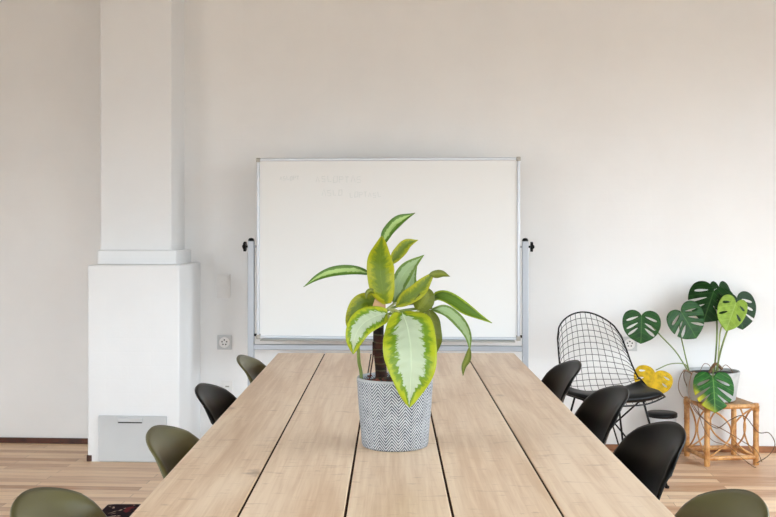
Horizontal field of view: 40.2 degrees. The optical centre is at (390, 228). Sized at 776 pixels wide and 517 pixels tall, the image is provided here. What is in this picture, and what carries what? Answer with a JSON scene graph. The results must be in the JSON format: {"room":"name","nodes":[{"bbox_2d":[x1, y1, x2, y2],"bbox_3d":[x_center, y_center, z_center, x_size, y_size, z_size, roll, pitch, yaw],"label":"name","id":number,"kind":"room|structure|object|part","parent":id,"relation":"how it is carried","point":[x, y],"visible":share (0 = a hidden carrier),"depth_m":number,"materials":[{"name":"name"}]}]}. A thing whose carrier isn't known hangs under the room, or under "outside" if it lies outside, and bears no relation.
{"room":"meeting room","nodes":[
{"label":"meeting room","id":0,"kind":"room"},
{"bbox_2d":[88,0,199,461],"bbox_3d":[-1.391,-0.479,6.022,0.511,3.540,0.480,0,0,4],"label":"pillar","id":1,"kind":"structure","parent":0,"point":[144,283],"depth_m":5.96,"materials":[{"name":"white paint"}]},
{"bbox_2d":[98,415,166,461],"bbox_3d":[-1.409,1.142,5.771,0.377,0.250,0.024,0,0,4],"label":"access panel","id":2,"kind":"object","parent":1,"relation":"attached to","point":[120,437],"visible":0.88,"depth_m":5.77,"materials":[{"name":"grey paint"}]},
{"bbox_3d":[-1.420,1.038,5.766,0.139,0.023,0.012,0,0,4],"label":"handle","id":3,"kind":"part","parent":2,"relation":"part of","materials":[{"name":"grey paint"}]},
{"bbox_2d":[0,0,775,445],"bbox_3d":[0.006,-0.429,6.266,7.400,3.600,0.201,0,0,4],"label":"wall","id":4,"kind":"structure","parent":0,"point":[643,132],"depth_m":6.14,"materials":[{"name":"paint"}]},
{"bbox_2d":[0,437,87,443],"bbox_3d":[-2.563,1.255,6.318,1.866,0.032,0.017,0,0,4],"label":"baseboard","id":5,"kind":"structure","parent":4,"relation":"attached to","point":[2,439],"depth_m":6.28,"materials":[{"name":"brown wood"}]},
{"bbox_2d":[87,455,91,460],"bbox_3d":[-1.637,1.254,6.023,0.029,0.034,0.457,0,0,4],"label":"baseboard","id":6,"kind":"structure","parent":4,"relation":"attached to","point":[89,457],"depth_m":5.79,"materials":[{"name":"brown wood"}]},
{"bbox_2d":[217,335,231,349],"bbox_3d":[-0.977,0.665,6.221,0.086,0.085,0.012,0,0,3],"label":"wall socket","id":7,"kind":"object","parent":4,"relation":"attached to","point":[224,342],"visible":1,"depth_m":6.22,"materials":[{"name":"grey plastic"}]},
{"bbox_2d":[222,380,232,392],"bbox_3d":[-0.961,0.924,6.222,0.065,0.073,0.009,0,0,4],"label":"wall socket","id":8,"kind":"object","parent":4,"relation":"attached to","point":[226,384],"visible":0.76,"depth_m":6.22,"materials":[{"name":"white plastic"}]},
{"bbox_2d":[622,337,636,350],"bbox_3d":[1.368,0.658,6.075,0.085,0.083,0.012,0,0,4],"label":"wall socket","id":9,"kind":"object","parent":4,"relation":"attached to","point":[631,345],"visible":0.87,"depth_m":6.07,"materials":[{"name":"grey plastic"}]},
{"bbox_2d":[605,444,775,452],"bbox_3d":[1.185,1.253,6.085,4.624,0.036,0.015,0,0,4],"label":"baseboard","id":10,"kind":"structure","parent":4,"relation":"attached to","point":[762,449],"depth_m":6.03,"materials":[{"name":"brown wood"}]},
{"bbox_2d":[0,443,775,516],"bbox_3d":[-0.268,1.321,1.874,7.000,0.100,8.600,0,0,4],"label":"floor","id":11,"kind":"structure","parent":0,"point":[23,466],"depth_m":5.46,"materials":[{"name":"brown wood"}]},
{"bbox_2d":[102,504,140,516],"bbox_3d":[-0.110,1.267,2.935,2.380,0.008,3.870,0,0,0],"label":"patterned rug","id":12,"kind":"object","parent":11,"relation":"on","point":[111,510],"visible":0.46,"depth_m":4.77,"materials":[{"name":"fabric"}]},
{"bbox_2d":[10,487,106,516],"bbox_3d":[-0.438,0.882,2.002,0.534,0.762,0.421,0,0,4],"label":"shell chair","id":13,"kind":"object","parent":12,"relation":"on","point":[39,501],"visible":1,"depth_m":2.08,"materials":[{"name":"green plastic"}]},
{"bbox_2d":[146,425,199,478],"bbox_3d":[-0.343,0.882,2.662,0.534,0.762,0.421,0,0,4],"label":"shell chair","id":14,"kind":"object","parent":12,"relation":"on","point":[168,445],"visible":0.34,"depth_m":2.70,"materials":[{"name":"green plastic"}]},
{"bbox_2d":[195,383,236,424],"bbox_3d":[-0.359,0.882,3.407,0.534,0.762,0.421,0,0,4],"label":"shell chair","id":15,"kind":"object","parent":12,"relation":"on","point":[215,400],"visible":0.15,"depth_m":3.46,"materials":[{"name":"black"}]},
{"bbox_2d":[130,353,674,516],"bbox_3d":[0.021,0.894,2.748,1.001,0.737,3.497,0,0,0],"label":"dining table","id":16,"kind":"object","parent":12,"relation":"on","point":[501,443],"visible":0.75,"depth_m":2.44,"materials":[{"name":"brown wood"}]},
{"bbox_2d":[304,213,491,451],"bbox_3d":[0.016,0.242,2.520,0.330,0.568,0.305,0,0,-43],"label":"potted plant","id":17,"kind":"object","parent":16,"relation":"on","point":[395,404],"visible":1,"depth_m":2.52,"materials":[{"name":"green plant"}]},
{"bbox_3d":[0.010,0.442,2.574,0.185,0.168,0.185,0,0,0],"label":"pot","id":18,"kind":"part","parent":17,"relation":"part of","materials":[{"name":"grey ceramic"}]},
{"bbox_2d":[541,360,581,402],"bbox_3d":[0.453,0.882,4.022,0.534,0.762,0.421,0,0,-4],"label":"shell chair","id":19,"kind":"object","parent":12,"relation":"on","point":[559,379],"visible":0.13,"depth_m":4.09,"materials":[{"name":"black plastic"}]},
{"bbox_2d":[574,385,628,444],"bbox_3d":[0.482,0.882,3.362,0.534,0.762,0.421,0,0,-4],"label":"shell chair","id":20,"kind":"object","parent":12,"relation":"on","point":[599,412],"visible":0.23,"depth_m":3.42,"materials":[{"name":"black plastic"}]},
{"bbox_2d":[613,421,685,499],"bbox_3d":[0.478,0.882,2.708,0.534,0.762,0.421,0,0,-6],"label":"shell chair","id":21,"kind":"object","parent":12,"relation":"on","point":[651,452],"visible":0.61,"depth_m":2.76,"materials":[{"name":"black plastic"}]},
{"bbox_2d":[674,489,769,516],"bbox_3d":[0.427,0.882,1.987,0.534,0.762,0.421,0,0,-4],"label":"shell chair","id":22,"kind":"object","parent":12,"relation":"on","point":[723,502],"visible":1,"depth_m":2.07,"materials":[{"name":"green plastic"}]},
{"bbox_2d":[236,355,265,383],"bbox_3d":[-0.342,0.882,4.197,0.534,0.762,0.421,0,0,3],"label":"shell chair","id":23,"kind":"object","parent":11,"relation":"on","point":[251,366],"visible":0.08,"depth_m":4.25,"materials":[{"name":"green plastic"}]},
{"bbox_2d":[242,157,534,385],"bbox_3d":[-0.020,0.437,5.886,1.622,1.667,0.481,0,0,4],"label":"whiteboard","id":24,"kind":"object","parent":11,"relation":"on","point":[314,215],"visible":0.71,"depth_m":5.87,"materials":[{"name":"white ceramic"}]},
{"bbox_3d":[-0.814,0.098,5.916,0.034,0.054,0.054,0,0,4],"label":"clamp knob","id":25,"kind":"part","parent":24,"relation":"part of","materials":[{"name":"black plastic"}]},
{"bbox_3d":[-0.780,0.624,5.914,0.034,1.114,0.040,0,0,4],"label":"stand post","id":26,"kind":"part","parent":24,"relation":"part of","materials":[{"name":"grey metal"}]},
{"bbox_2d":[260,339,514,342],"bbox_3d":[-0.022,0.613,5.829,1.399,0.006,0.075,0,0,4],"label":"tray","id":27,"kind":"object","parent":24,"relation":"on","point":[344,340],"depth_m":5.81,"materials":[{"name":"grey metal"}]},
{"bbox_3d":[0.737,0.624,5.819,0.034,1.114,0.040,0,0,4],"label":"stand post","id":28,"kind":"part","parent":24,"relation":"part of","materials":[{"name":"grey metal"}]},
{"bbox_3d":[0.771,0.098,5.817,0.034,0.054,0.054,0,0,4],"label":"clamp knob","id":29,"kind":"part","parent":24,"relation":"part of","materials":[{"name":"black plastic"}]},
{"bbox_2d":[557,311,668,488],"bbox_3d":[1.085,0.853,5.364,0.489,0.836,0.509,0,0,-17],"label":"wire chair","id":30,"kind":"object","parent":11,"relation":"on","point":[639,391],"visible":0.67,"depth_m":5.45,"materials":[{"name":"black metal"}]},
{"bbox_3d":[0.955,1.059,5.408,0.270,0.418,0.030,0,0,28],"label":"leg","id":31,"kind":"part","parent":30,"relation":"part of","materials":[{"name":"black metal"}]},
{"bbox_3d":[1.167,1.059,5.473,0.030,0.418,0.270,0,0,28],"label":"leg","id":32,"kind":"part","parent":30,"relation":"part of","materials":[{"name":"black metal"}]},
{"bbox_3d":[1.235,1.059,5.252,0.270,0.418,0.030,0,0,28],"label":"leg","id":33,"kind":"part","parent":30,"relation":"part of","materials":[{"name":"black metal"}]},
{"bbox_2d":[647,410,677,422],"bbox_3d":[1.508,1.145,5.900,0.168,0.252,0.168,0,0,0],"label":"bin","id":34,"kind":"object","parent":11,"relation":"on","point":[654,415],"visible":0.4,"depth_m":5.84,"materials":[{"name":"black plastic"}]},
{"bbox_3d":[1.508,1.031,5.900,0.168,0.024,0.168,0,0,0],"label":"lid","id":35,"kind":"part","parent":34,"relation":"part of","materials":[{"name":"black plastic"}]},
{"bbox_2d":[683,396,759,466],"bbox_3d":[1.812,1.104,5.825,0.316,0.334,0.298,0,0,-8],"label":"side table","id":36,"kind":"object","parent":11,"relation":"on","point":[739,403],"visible":0.83,"depth_m":5.72,"materials":[{"name":"brown wicker"}]},
{"bbox_3d":[1.656,1.104,5.934,0.034,0.334,0.034,0,0,-8],"label":"leg","id":37,"kind":"part","parent":36,"relation":"part of","materials":[{"name":"wicker"}]},
{"bbox_3d":[1.674,0.955,5.806,0.025,0.025,0.260,0,0,-8],"label":"rail","id":38,"kind":"part","parent":36,"relation":"part of","materials":[{"name":"wicker"}]},
{"bbox_3d":[1.674,1.229,5.806,0.025,0.025,0.260,0,0,-8],"label":"rail","id":39,"kind":"part","parent":36,"relation":"part of","materials":[{"name":"wicker"}]},
{"bbox_2d":[622,281,774,467],"bbox_3d":[1.648,0.790,5.779,0.804,1.001,0.388,0,0,0],"label":"monstera","id":40,"kind":"object","parent":36,"relation":"on","point":[715,386],"visible":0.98,"depth_m":5.75,"materials":[{"name":"plant"}]},
{"bbox_3d":[1.692,1.104,5.677,0.034,0.334,0.034,0,0,-8],"label":"leg","id":41,"kind":"part","parent":36,"relation":"part of","materials":[{"name":"wicker"}]},
{"bbox_3d":[1.794,1.229,5.954,0.278,0.025,0.025,0,0,-8],"label":"rail","id":42,"kind":"part","parent":36,"relation":"part of","materials":[{"name":"wicker"}]},
{"bbox_3d":[1.830,1.229,5.696,0.278,0.025,0.025,0,0,-8],"label":"rail","id":43,"kind":"part","parent":36,"relation":"part of","materials":[{"name":"wicker"}]},
{"bbox_3d":[1.932,1.104,5.973,0.034,0.334,0.034,0,0,-8],"label":"leg","id":44,"kind":"part","parent":36,"relation":"part of","materials":[{"name":"wicker"}]},
{"bbox_3d":[1.830,0.955,5.696,0.278,0.025,0.025,0,0,-8],"label":"rail","id":45,"kind":"part","parent":36,"relation":"part of","materials":[{"name":"wicker"}]},
{"bbox_3d":[1.950,1.229,5.844,0.025,0.025,0.260,0,0,-8],"label":"rail","id":46,"kind":"part","parent":36,"relation":"part of","materials":[{"name":"wicker"}]},
{"bbox_3d":[1.968,1.104,5.716,0.034,0.334,0.034,0,0,-8],"label":"leg","id":47,"kind":"part","parent":36,"relation":"part of","materials":[{"name":"wicker"}]},
{"bbox_2d":[684,367,739,402],"bbox_3d":[1.762,0.857,5.825,0.300,0.160,0.300,0,0,0],"label":"pot","id":48,"kind":"object","parent":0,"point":[734,374],"depth_m":5.76,"materials":[{"name":"ceramic"}]}
]}

